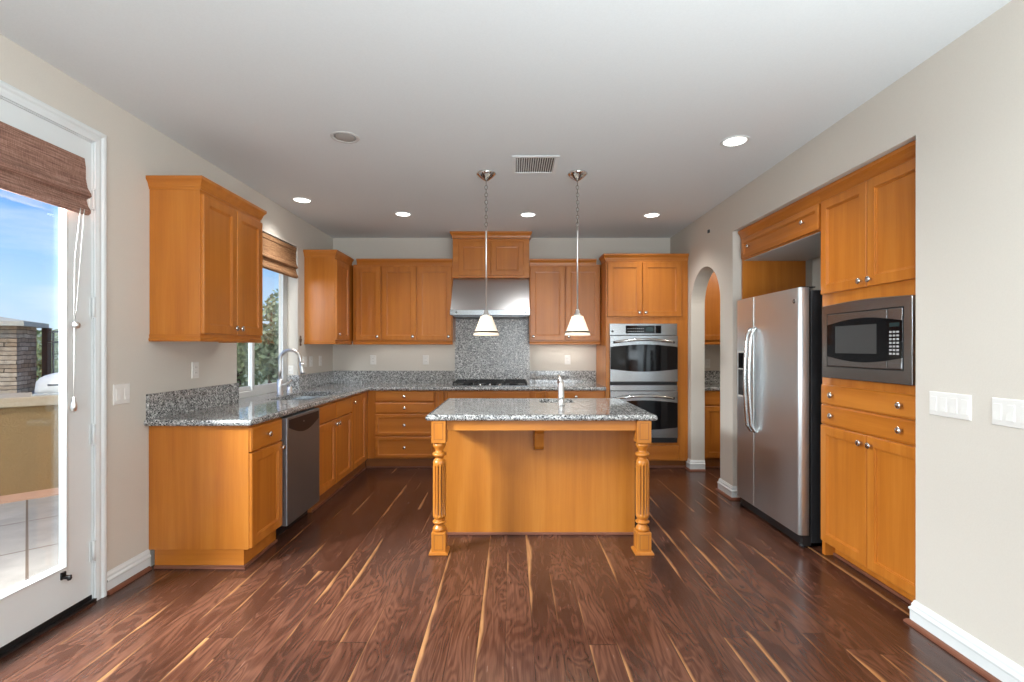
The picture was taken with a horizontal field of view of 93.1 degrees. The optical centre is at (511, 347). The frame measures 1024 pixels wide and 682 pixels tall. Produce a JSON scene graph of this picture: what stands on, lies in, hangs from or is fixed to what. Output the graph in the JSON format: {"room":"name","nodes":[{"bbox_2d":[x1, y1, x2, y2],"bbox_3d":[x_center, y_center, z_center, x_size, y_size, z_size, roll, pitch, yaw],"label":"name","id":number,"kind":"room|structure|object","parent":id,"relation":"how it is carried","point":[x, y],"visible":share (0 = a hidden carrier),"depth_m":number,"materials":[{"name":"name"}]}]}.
{"room":"kitchen","nodes":[
{"label":"kitchen","id":0,"kind":"room"},
{"bbox_2d":[0,34,332,570],"bbox_3d":[-2.330,-0.010,1.220,0.200,2.720,9.840,0,0,0],"label":"wall","id":1,"kind":"structure","parent":0,"point":[136,150],"depth_m":2.87,"materials":[{"name":"beige paint"}]},
{"bbox_2d":[0,121,91,411],"bbox_3d":[-2.197,-0.328,2.127,0.077,1.295,0.735,0,0,0],"label":"roman shade","id":2,"kind":"object","parent":1,"relation":"attached to","point":[32,167],"visible":1,"depth_m":2.27,"materials":[{"name":"brown fabric"}]},
{"bbox_2d":[0,80,106,658],"bbox_3d":[-2.260,0.095,2.107,0.140,2.510,1.081,0,0,0],"label":"door","id":3,"kind":"structure","parent":1,"relation":"in","point":[30,608],"depth_m":2.48,"materials":[{"name":"white paint"}]},
{"bbox_2d":[113,383,129,404],"bbox_3d":[-2.224,0.263,2.768,0.012,0.115,0.116,0,0,0],"label":"switch plate","id":4,"kind":"object","parent":1,"relation":"attached to","point":[121,392],"visible":1,"depth_m":2.76,"materials":[{"name":"white plastic"}]},
{"bbox_2d":[107,549,150,590],"bbox_3d":[-2.220,1.291,2.812,0.020,0.118,0.320,0,0,0],"label":"baseboard","id":5,"kind":"structure","parent":1,"relation":"attached to","point":[122,572],"depth_m":2.80,"materials":[{"name":"white paint"}]},
{"bbox_2d":[107,566,151,594],"bbox_3d":[-2.213,1.340,2.806,0.034,0.020,0.308,0,0,0],"label":"trim","id":6,"kind":"structure","parent":1,"relation":"attached to","point":[129,580],"depth_m":2.79,"materials":[{"name":"brown wood"}]},
{"bbox_2d":[146,383,238,418],"bbox_3d":[-2.220,0.358,3.440,0.019,0.153,0.976,0,0,0],"label":"backsplash","id":7,"kind":"structure","parent":1,"relation":"attached to","point":[161,404],"depth_m":3.32,"materials":[{"name":"grey stone"}]},
{"bbox_2d":[192,362,198,377],"bbox_3d":[-2.225,0.155,3.412,0.009,0.114,0.073,0,0,0],"label":"outlet plate","id":8,"kind":"object","parent":1,"relation":"attached to","point":[195,365],"visible":1,"depth_m":3.41,"materials":[{"name":"white plastic"}]},
{"bbox_2d":[146,175,266,342],"bbox_3d":[-2.049,-0.545,3.341,0.362,1.010,0.782,0,0,0],"label":"upper cabinet","id":9,"kind":"object","parent":1,"relation":"attached to","point":[206,240],"visible":1,"depth_m":2.99,"materials":[{"name":"brown wood"}]},
{"bbox_2d":[239,274,286,398],"bbox_3d":[-2.361,-0.308,4.490,0.047,1.488,1.118,0,0,0],"label":"window","id":10,"kind":"structure","parent":1,"relation":"in","point":[251,389],"depth_m":4.74,"materials":[{"name":"white plastic"}]},
{"bbox_2d":[263,233,301,345],"bbox_3d":[-2.241,-0.529,4.518,0.078,1.018,1.156,0,0,0],"label":"woven shade","id":11,"kind":"object","parent":10,"relation":"attached to","point":[279,256],"visible":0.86,"depth_m":4.67,"materials":[{"name":"brown wicker"}]},
{"bbox_2d":[288,365,292,373],"bbox_3d":[-2.305,0.227,5.045,0.058,0.090,0.009,0,0,0],"label":"outlet plate","id":12,"kind":"object","parent":1,"relation":"attached to","point":[290,367],"visible":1,"depth_m":5.04,"materials":[{"name":"white plastic"}]},
{"bbox_2d":[302,356,306,366],"bbox_3d":[-2.224,0.147,5.209,0.012,0.115,0.118,0,0,0],"label":"switch plate","id":13,"kind":"object","parent":1,"relation":"attached to","point":[304,358],"visible":0.94,"depth_m":5.20,"materials":[{"name":"white plastic"}]},
{"bbox_2d":[287,371,333,389],"bbox_3d":[-2.273,0.358,5.526,0.126,0.153,0.988,0,0,0],"label":"backsplash","id":14,"kind":"structure","parent":1,"relation":"attached to","point":[304,381],"depth_m":5.32,"materials":[{"name":"grey stone"}]},
{"bbox_2d":[309,356,312,366],"bbox_3d":[-2.225,0.147,5.375,0.009,0.115,0.074,0,0,0],"label":"outlet plate","id":15,"kind":"object","parent":1,"relation":"attached to","point":[310,357],"visible":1,"depth_m":5.36,"materials":[{"name":"white plastic"}]},
{"bbox_2d":[319,356,321,365],"bbox_3d":[-2.225,0.147,5.638,0.009,0.115,0.075,0,0,0],"label":"outlet plate","id":16,"kind":"object","parent":1,"relation":"attached to","point":[320,357],"visible":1,"depth_m":5.63,"materials":[{"name":"white plastic"}]},
{"bbox_2d":[303,250,353,344],"bbox_3d":[-2.040,-0.545,5.606,0.380,1.010,0.867,0,0,0],"label":"upper cabinet","id":17,"kind":"object","parent":1,"relation":"attached to","point":[328,274],"visible":0.96,"depth_m":5.21,"materials":[{"name":"brown wood"}]},
{"bbox_2d":[0,461,989,681],"bbox_3d":[0.785,1.410,1.220,6.430,0.120,9.840,0,0,0],"label":"floor","id":18,"kind":"structure","parent":0,"point":[353,590],"depth_m":2.48,"materials":[{"name":"brown wood"}]},
{"bbox_2d":[149,417,285,568],"bbox_3d":[-1.897,0.913,3.171,0.664,0.874,0.423,0,0,0],"label":"base cabinet","id":19,"kind":"object","parent":18,"relation":"on","point":[215,492],"visible":0.92,"depth_m":2.98,"materials":[{"name":"brown wood"}]},
{"bbox_2d":[276,407,318,537],"bbox_3d":[-1.885,0.916,3.681,0.630,0.868,0.582,0,0,0],"label":"dishwasher","id":20,"kind":"object","parent":18,"relation":"on","point":[300,430],"visible":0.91,"depth_m":3.59,"materials":[{"name":"grey metal"}]},
{"bbox_2d":[307,397,351,512],"bbox_3d":[-1.897,0.913,4.409,0.664,0.874,0.858,0,0,0],"label":"base cabinet","id":21,"kind":"object","parent":18,"relation":"on","point":[335,417],"visible":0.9,"depth_m":4.36,"materials":[{"name":"brown wood"}]},
{"bbox_2d":[347,391,367,482],"bbox_3d":[-1.897,0.913,5.435,0.664,0.874,1.190,0,0,0],"label":"base cabinet","id":22,"kind":"object","parent":18,"relation":"on","point":[359,412],"visible":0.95,"depth_m":5.11,"materials":[{"name":"brown wood"}]},
{"bbox_2d":[144,371,605,425],"bbox_3d":[-0.645,0.379,4.487,3.383,0.193,3.105,0,0,0],"label":"countertop","id":23,"kind":"structure","parent":22,"relation":"on","point":[218,405],"depth_m":4.54,"materials":[{"name":"grey stone"}]},
{"bbox_2d":[276,349,304,394],"bbox_3d":[-2.046,0.220,4.514,0.265,0.428,0.108,0,0,0],"label":"kitchen faucet","id":24,"kind":"object","parent":23,"relation":"on","point":[280,384],"visible":1,"depth_m":4.48,"materials":[{"name":"silver metal"}]},
{"bbox_2d":[276,379,283,394],"bbox_3d":[-2.148,0.359,4.490,0.060,0.150,0.060,0,0,0],"label":"faucet","id":25,"kind":"object","parent":24,"relation":"attached to","point":[280,384],"depth_m":4.47,"materials":[{"name":"silver metal"}]},
{"bbox_2d":[288,396,323,399],"bbox_3d":[-1.880,0.578,4.435,0.396,0.204,0.786,0,0,0],"label":"sink","id":26,"kind":"object","parent":23,"relation":"in","point":[301,397],"visible":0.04,"depth_m":4.81,"materials":[{"name":"silver metal"}]},
{"bbox_2d":[451,379,528,385],"bbox_3d":[-0.253,0.408,5.720,0.885,0.053,0.490,0,0,0],"label":"gas cooktop","id":27,"kind":"object","parent":23,"relation":"in","point":[459,382],"visible":1,"depth_m":5.59,"materials":[{"name":"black metal"}]},
{"bbox_2d":[451,383,528,385],"bbox_3d":[-0.253,0.430,5.720,0.885,0.009,0.490,0,0,0],"label":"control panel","id":28,"kind":"object","parent":27,"relation":"attached to","point":[454,384],"depth_m":5.52,"materials":[{"name":"metal"}]},
{"bbox_2d":[366,391,443,467],"bbox_3d":[-1.202,0.913,5.706,0.885,0.874,0.648,0,0,0],"label":"base cabinet","id":29,"kind":"object","parent":18,"relation":"on","point":[399,431],"visible":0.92,"depth_m":5.43,"materials":[{"name":"brown wood"}]},
{"bbox_2d":[444,391,544,400],"bbox_3d":[-0.193,0.913,5.706,1.130,0.874,0.648,0,0,0],"label":"base cabinet","id":30,"kind":"object","parent":18,"relation":"on","point":[447,394],"visible":0.05,"depth_m":5.41,"materials":[{"name":"brown wood"}]},
{"bbox_2d":[429,421,653,555],"bbox_3d":[0.192,0.913,3.680,1.468,0.874,1.059,0,0,0],"label":"kitchen island","id":31,"kind":"object","parent":18,"relation":"on","point":[490,477],"visible":0.98,"depth_m":3.51,"materials":[{"name":"brown wood"}]},
{"bbox_2d":[426,398,656,420],"bbox_3d":[0.192,0.455,3.685,1.507,0.040,1.069,0,0,0],"label":"island countertop","id":32,"kind":"structure","parent":31,"relation":"on","point":[452,409],"depth_m":3.38,"materials":[{"name":"grey stone"}]},
{"bbox_2d":[557,375,564,404],"bbox_3d":[0.379,0.320,3.821,0.054,0.230,0.225,0,0,0],"label":"island faucet","id":33,"kind":"object","parent":32,"relation":"on","point":[560,382],"visible":1,"depth_m":3.72,"materials":[{"name":"silver metal"}]},
{"bbox_2d":[545,391,604,397],"bbox_3d":[0.710,0.913,5.706,0.672,0.874,0.648,0,0,0],"label":"base cabinet","id":34,"kind":"object","parent":18,"relation":"on","point":[548,394],"visible":0.18,"depth_m":5.41,"materials":[{"name":"brown wood"}]},
{"bbox_2d":[596,253,688,467],"bbox_3d":[1.491,0.150,5.704,0.950,2.400,0.668,0,0,0],"label":"tall cabinet","id":35,"kind":"object","parent":18,"relation":"on","point":[636,288],"visible":0.71,"depth_m":5.41,"materials":[{"name":"brown wood"}]},
{"bbox_2d":[609,324,677,442],"bbox_3d":[1.462,0.390,5.628,0.751,1.324,0.645,0,0,0],"label":"double wall oven","id":36,"kind":"object","parent":35,"relation":"in","point":[643,358],"visible":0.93,"depth_m":5.37,"materials":[{"name":"silver metal"}]},
{"bbox_2d":[705,391,719,467],"bbox_3d":[2.765,0.913,5.721,1.270,0.874,0.618,0,0,0],"label":"base cabinet","id":37,"kind":"object","parent":18,"relation":"on","point":[712,398],"visible":0.06,"depth_m":5.42,"materials":[{"name":"brown wood"}]},
{"bbox_2d":[705,371,719,390],"bbox_3d":[2.760,0.379,5.715,1.279,0.193,0.650,0,0,0],"label":"countertop","id":38,"kind":"structure","parent":37,"relation":"on","point":[712,378],"depth_m":6.02,"materials":[{"name":"grey stone"}]},
{"bbox_2d":[737,286,821,547],"bbox_3d":[2.253,0.466,3.725,0.774,1.768,0.914,0,0,0],"label":"refrigerator","id":39,"kind":"object","parent":18,"relation":"on","point":[779,334],"visible":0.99,"depth_m":3.47,"materials":[{"name":"silver metal"}]},
{"bbox_2d":[817,140,915,604],"bbox_3d":[2.326,0.157,2.784,0.668,2.386,0.816,0,0,0],"label":"pantry cabinet","id":40,"kind":"object","parent":18,"relation":"on","point":[868,215],"visible":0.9,"depth_m":2.73,"materials":[{"name":"brown wood"}]},
{"bbox_2d":[822,295,915,385],"bbox_3d":[2.244,-0.044,2.768,0.511,0.465,0.707,0,0,0],"label":"microwave","id":41,"kind":"object","parent":40,"relation":"in","point":[871,339],"visible":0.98,"depth_m":2.69,"materials":[{"name":"silver metal"}]},
{"bbox_2d":[0,0,1011,237],"bbox_3d":[0.785,-1.445,1.220,6.430,0.150,9.840,0,0,0],"label":"ceiling","id":42,"kind":"structure","parent":0,"point":[641,97],"depth_m":2.52,"materials":[{"name":"white paint"}]},
{"bbox_2d":[291,197,312,202],"bbox_3d":[-1.944,-1.367,4.490,0.184,0.005,0.184,0,0,0],"label":"recessed light","id":43,"kind":"object","parent":42,"relation":"in","point":[295,199],"visible":1,"depth_m":4.49,"materials":[{"name":"white glass"}]},
{"bbox_2d":[330,131,359,143],"bbox_3d":[-1.084,-1.367,3.150,0.184,0.005,0.184,0,0,0],"label":"recessed light","id":44,"kind":"object","parent":42,"relation":"in","point":[346,137],"visible":1,"depth_m":3.14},
{"bbox_2d":[394,212,411,216],"bbox_3d":[-1.114,-1.367,4.960,0.184,0.005,0.184,0,0,0],"label":"recessed light","id":45,"kind":"object","parent":42,"relation":"in","point":[401,214],"visible":1,"depth_m":4.97,"materials":[{"name":"white glass"}]},
{"bbox_2d":[474,170,498,335],"bbox_3d":[-0.202,-0.734,3.800,0.200,1.272,0.200,0,0,0],"label":"pendant light","id":46,"kind":"object","parent":42,"relation":"hanging from","point":[486,326],"visible":1,"depth_m":3.77,"materials":[{"name":"white glass"}]},
{"bbox_2d":[519,212,536,216],"bbox_3d":[0.164,-1.367,4.980,0.184,0.005,0.184,0,0,0],"label":"recessed light","id":47,"kind":"object","parent":42,"relation":"in","point":[525,214],"visible":1,"depth_m":4.97,"materials":[{"name":"white glass"}]},
{"bbox_2d":[512,156,559,173],"bbox_3d":[0.170,-1.366,3.625,0.340,0.008,0.354,0,0,0],"label":"ceiling vent","id":48,"kind":"object","parent":42,"relation":"in","point":[520,164],"visible":1,"depth_m":3.62,"materials":[{"name":"white metal"}]},
{"bbox_2d":[565,170,589,335],"bbox_3d":[0.513,-0.734,3.800,0.200,1.272,0.200,0,0,0],"label":"pendant light","id":49,"kind":"object","parent":42,"relation":"hanging from","point":[577,326],"visible":1,"depth_m":3.76,"materials":[{"name":"white glass"}]},
{"bbox_2d":[643,213,660,217],"bbox_3d":[1.442,-1.367,5.000,0.184,0.005,0.184,0,0,0],"label":"recessed light","id":50,"kind":"object","parent":42,"relation":"in","point":[648,215],"visible":1,"depth_m":5.00,"materials":[{"name":"white glass"}]},
{"bbox_2d":[720,135,749,146],"bbox_3d":[1.476,-1.367,3.210,0.184,0.005,0.184,0,0,0],"label":"recessed light","id":51,"kind":"object","parent":42,"relation":"in","point":[738,140],"visible":1,"depth_m":3.21,"materials":[{"name":"white glass"}]},
{"bbox_2d":[333,238,719,370],"bbox_3d":[0.885,-0.010,6.100,6.230,2.720,0.120,0,0,0],"label":"wall","id":52,"kind":"structure","parent":0,"point":[352,357],"depth_m":6.04,"materials":[{"name":"beige paint"}]},
{"bbox_2d":[370,355,375,363],"bbox_3d":[-1.728,0.147,6.035,0.073,0.115,0.009,0,0,0],"label":"outlet plate","id":53,"kind":"object","parent":52,"relation":"attached to","point":[372,357],"visible":1,"depth_m":6.03,"materials":[{"name":"white plastic"}]},
{"bbox_2d":[334,371,454,382],"bbox_3d":[-1.460,0.358,6.029,1.500,0.153,0.019,0,0,0],"label":"backsplash","id":54,"kind":"structure","parent":52,"relation":"attached to","point":[339,376],"depth_m":6.02,"materials":[{"name":"grey stone"}]},
{"bbox_2d":[353,259,455,344],"bbox_3d":[-1.289,-0.545,5.860,1.178,1.010,0.360,0,0,0],"label":"upper cabinet","id":55,"kind":"object","parent":52,"relation":"attached to","point":[396,301],"visible":0.99,"depth_m":5.72,"materials":[{"name":"brown wood"}]},
{"bbox_2d":[423,355,428,363],"bbox_3d":[-1.073,0.147,6.035,0.073,0.115,0.009,0,0,0],"label":"outlet plate","id":56,"kind":"object","parent":52,"relation":"attached to","point":[425,357],"visible":1,"depth_m":6.03,"materials":[{"name":"white plastic"}]},
{"bbox_2d":[450,278,529,318],"bbox_3d":[-0.247,-0.591,5.744,0.905,0.473,0.588,0,0,0],"label":"range hood","id":57,"kind":"object","parent":52,"relation":"attached to","point":[507,298],"visible":0.99,"depth_m":5.58,"materials":[{"name":"silver metal"}]},
{"bbox_2d":[450,231,531,277],"bbox_3d":[-0.247,-1.099,5.863,0.968,0.541,0.353,0,0,0],"label":"upper cabinet","id":58,"kind":"object","parent":52,"relation":"attached to","point":[506,258],"visible":0.9,"depth_m":5.71,"materials":[{"name":"brown wood"}]},
{"bbox_2d":[455,319,529,382],"bbox_3d":[-0.245,0.035,6.029,0.928,0.799,0.021,0,0,0],"label":"backsplash","id":59,"kind":"structure","parent":52,"relation":"attached to","point":[506,355],"depth_m":6.02,"materials":[{"name":"grey stone"}]},
{"bbox_2d":[530,371,595,382],"bbox_3d":[0.633,0.358,6.029,0.826,0.153,0.019,0,0,0],"label":"backsplash","id":60,"kind":"structure","parent":52,"relation":"attached to","point":[535,376],"depth_m":6.02,"materials":[{"name":"grey stone"}]},
{"bbox_2d":[529,259,599,344],"bbox_3d":[0.625,-0.545,5.860,0.839,1.010,0.360,0,0,0],"label":"upper cabinet","id":61,"kind":"object","parent":52,"relation":"attached to","point":[552,282],"visible":0.91,"depth_m":5.72,"materials":[{"name":"brown wood"}]},
{"bbox_2d":[565,355,569,363],"bbox_3d":[0.692,0.147,6.035,0.073,0.115,0.009,0,0,0],"label":"outlet plate","id":62,"kind":"object","parent":52,"relation":"attached to","point":[567,357],"visible":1,"depth_m":6.03,"materials":[{"name":"white plastic"}]},
{"bbox_2d":[705,359,709,367],"bbox_3d":[2.432,0.193,6.035,0.073,0.115,0.009,0,0,0],"label":"outlet plate","id":63,"kind":"object","parent":52,"relation":"attached to","point":[707,361],"visible":0.96,"depth_m":6.03,"materials":[{"name":"white plastic"}]},
{"bbox_2d":[705,272,719,344],"bbox_3d":[2.765,-0.545,5.869,1.270,1.010,0.342,0,0,0],"label":"upper cabinet","id":64,"kind":"object","parent":52,"relation":"attached to","point":[712,297],"visible":0.02,"depth_m":5.72,"materials":[{"name":"brown wood"}]},
{"bbox_2d":[705,371,719,382],"bbox_3d":[2.760,0.358,6.029,1.279,0.153,0.019,0,0,0],"label":"backsplash","id":65,"kind":"structure","parent":52,"relation":"attached to","point":[710,376],"depth_m":6.02,"materials":[{"name":"grey stone"}]},
{"bbox_2d":[670,0,1023,667],"bbox_3d":[2.360,-0.010,1.220,0.780,2.720,9.640,0,0,0],"label":"wall","id":66,"kind":"structure","parent":0,"point":[962,107],"depth_m":2.15,"materials":[{"name":"beige paint"}]},
{"bbox_2d":[686,458,704,468],"bbox_3d":[2.035,1.291,5.373,0.170,0.118,0.113,0,0,0],"label":"baseboard","id":67,"kind":"structure","parent":66,"relation":"attached to","point":[691,464],"depth_m":5.32,"materials":[{"name":"white paint"}]},
{"bbox_2d":[685,467,705,470],"bbox_3d":[2.028,1.340,5.367,0.184,0.020,0.127,0,0,0],"label":"trim","id":68,"kind":"structure","parent":66,"relation":"attached to","point":[686,468],"depth_m":5.32,"materials":[{"name":"brown wood"}]},
{"bbox_2d":[715,488,739,499],"bbox_3d":[2.028,1.340,4.460,0.184,0.020,0.327,0,0,0],"label":"trim","id":69,"kind":"structure","parent":66,"relation":"attached to","point":[716,489],"depth_m":4.39,"materials":[{"name":"brown wood"}]},
{"bbox_2d":[717,478,739,497],"bbox_3d":[2.035,1.291,4.460,0.170,0.118,0.299,0,0,0],"label":"baseboard","id":70,"kind":"structure","parent":66,"relation":"attached to","point":[730,490],"depth_m":4.40,"materials":[{"name":"white paint"}]},
{"bbox_2d":[738,191,820,298],"bbox_3d":[2.296,0.157,3.752,0.608,2.386,1.119,0,0,0],"label":"upper cabinet","id":71,"kind":"object","parent":66,"relation":"attached to","point":[776,248],"visible":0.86,"depth_m":3.97,"materials":[{"name":"brown wood"}]},
{"bbox_2d":[929,391,971,420],"bbox_3d":[1.964,0.256,2.171,0.012,0.111,0.208,0,0,0],"label":"switch plate","id":72,"kind":"object","parent":66,"relation":"attached to","point":[951,405],"visible":1,"depth_m":2.16,"materials":[{"name":"white plastic"}]},
{"bbox_2d":[903,618,1001,681],"bbox_3d":[1.983,1.340,-0.600,0.094,0.020,6.001,0,0,0],"label":"trim","id":73,"kind":"structure","parent":66,"relation":"attached to","point":[965,660],"depth_m":2.13,"materials":[{"name":"brown wood"}]},
{"bbox_2d":[908,600,1023,681],"bbox_3d":[2.000,1.291,-0.607,0.100,0.118,5.987,0,0,0],"label":"baseboard","id":74,"kind":"structure","parent":66,"relation":"attached to","point":[984,656],"depth_m":2.08,"materials":[{"name":"white paint"}]},
{"bbox_2d":[992,397,1023,428],"bbox_3d":[1.964,0.256,1.916,0.012,0.111,0.120,0,0,0],"label":"switch plate","id":75,"kind":"object","parent":66,"relation":"attached to","point":[1005,412],"visible":1,"depth_m":1.91,"materials":[{"name":"white plastic"}]},
{"label":"outside","id":76,"kind":"structure","parent":0,"visible":0},
{"bbox_2d":[37,333,277,397],"bbox_3d":[-35.000,0.535,42.000,90.000,4.630,56.000,0,0,0],"label":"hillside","id":77,"kind":"structure","parent":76,"point":[38,335],"depth_m":23.33,"materials":[{"name":"green plant"}]},
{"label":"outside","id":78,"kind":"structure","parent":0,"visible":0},
{"bbox_2d":[0,495,58,592],"bbox_3d":[-5.715,1.525,2.000,6.570,0.150,20.000,0,0,0],"label":"ground","id":79,"kind":"structure","parent":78,"point":[29,529],"depth_m":3.67,"materials":[{"name":"concrete"}]},
{"bbox_2d":[0,317,48,393],"bbox_3d":[-6.704,0.517,6.301,0.800,1.865,0.800,0,0,-27],"label":"stone pillar","id":80,"kind":"structure","parent":79,"relation":"on","point":[18,338],"depth_m":6.19,"materials":[{"name":"stone"}]},
{"bbox_2d":[0,392,58,503],"bbox_3d":[-5.458,0.968,4.470,0.940,0.965,3.470,0,0,45],"label":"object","id":81,"kind":"object","parent":79,"relation":"on","point":[29,424],"depth_m":4.83,"materials":[{"name":"paint"}]},
{"bbox_2d":[32,372,58,395],"bbox_3d":[-4.751,0.366,5.340,0.590,0.237,0.760,0,0,45],"label":"barbecue grill","id":82,"kind":"object","parent":81,"relation":"on","point":[48,384],"visible":0.38,"depth_m":5.05,"materials":[{"name":"metal"}]},
{"bbox_2d":[37,328,58,379],"bbox_3d":[-9.878,0.619,10.506,1.885,2.073,1.779,0,0,0],"label":"tree","id":83,"kind":"object","parent":79,"relation":"on","point":[56,345],"visible":0.16,"depth_m":10.03,"materials":[{"name":"green plant"}]},
{"bbox_2d":[42,328,58,376],"bbox_3d":[-5.345,0.585,6.800,2.430,1.730,0.070,0,0,0],"label":"iron fence","id":84,"kind":"object","parent":79,"relation":"on","point":[46,332],"visible":0.05,"depth_m":6.78,"materials":[{"name":"brown metal"}]},
{"bbox_2d":[237,330,276,398],"bbox_3d":[-6.522,0.575,11.731,2.317,2.162,1.988,0,0,0],"label":"tree","id":85,"kind":"object","parent":79,"relation":"on","point":[242,353],"visible":0.18,"depth_m":11.41,"materials":[{"name":"green plant"}]},
{"bbox_2d":[255,325,278,382],"bbox_3d":[-4.485,0.592,10.088,1.592,2.127,1.933,0,0,0],"label":"tree","id":86,"kind":"object","parent":79,"relation":"on","point":[270,362],"visible":0.16,"depth_m":9.58,"materials":[{"name":"green plant"}]},
{"bbox_2d":[256,289,278,393],"bbox_3d":[-5.363,0.087,10.730,1.834,3.135,1.552,0,0,-20],"label":"tree","id":87,"kind":"object","parent":79,"relation":"on","point":[271,310],"visible":0.2,"depth_m":10.48,"materials":[{"name":"green plant"}]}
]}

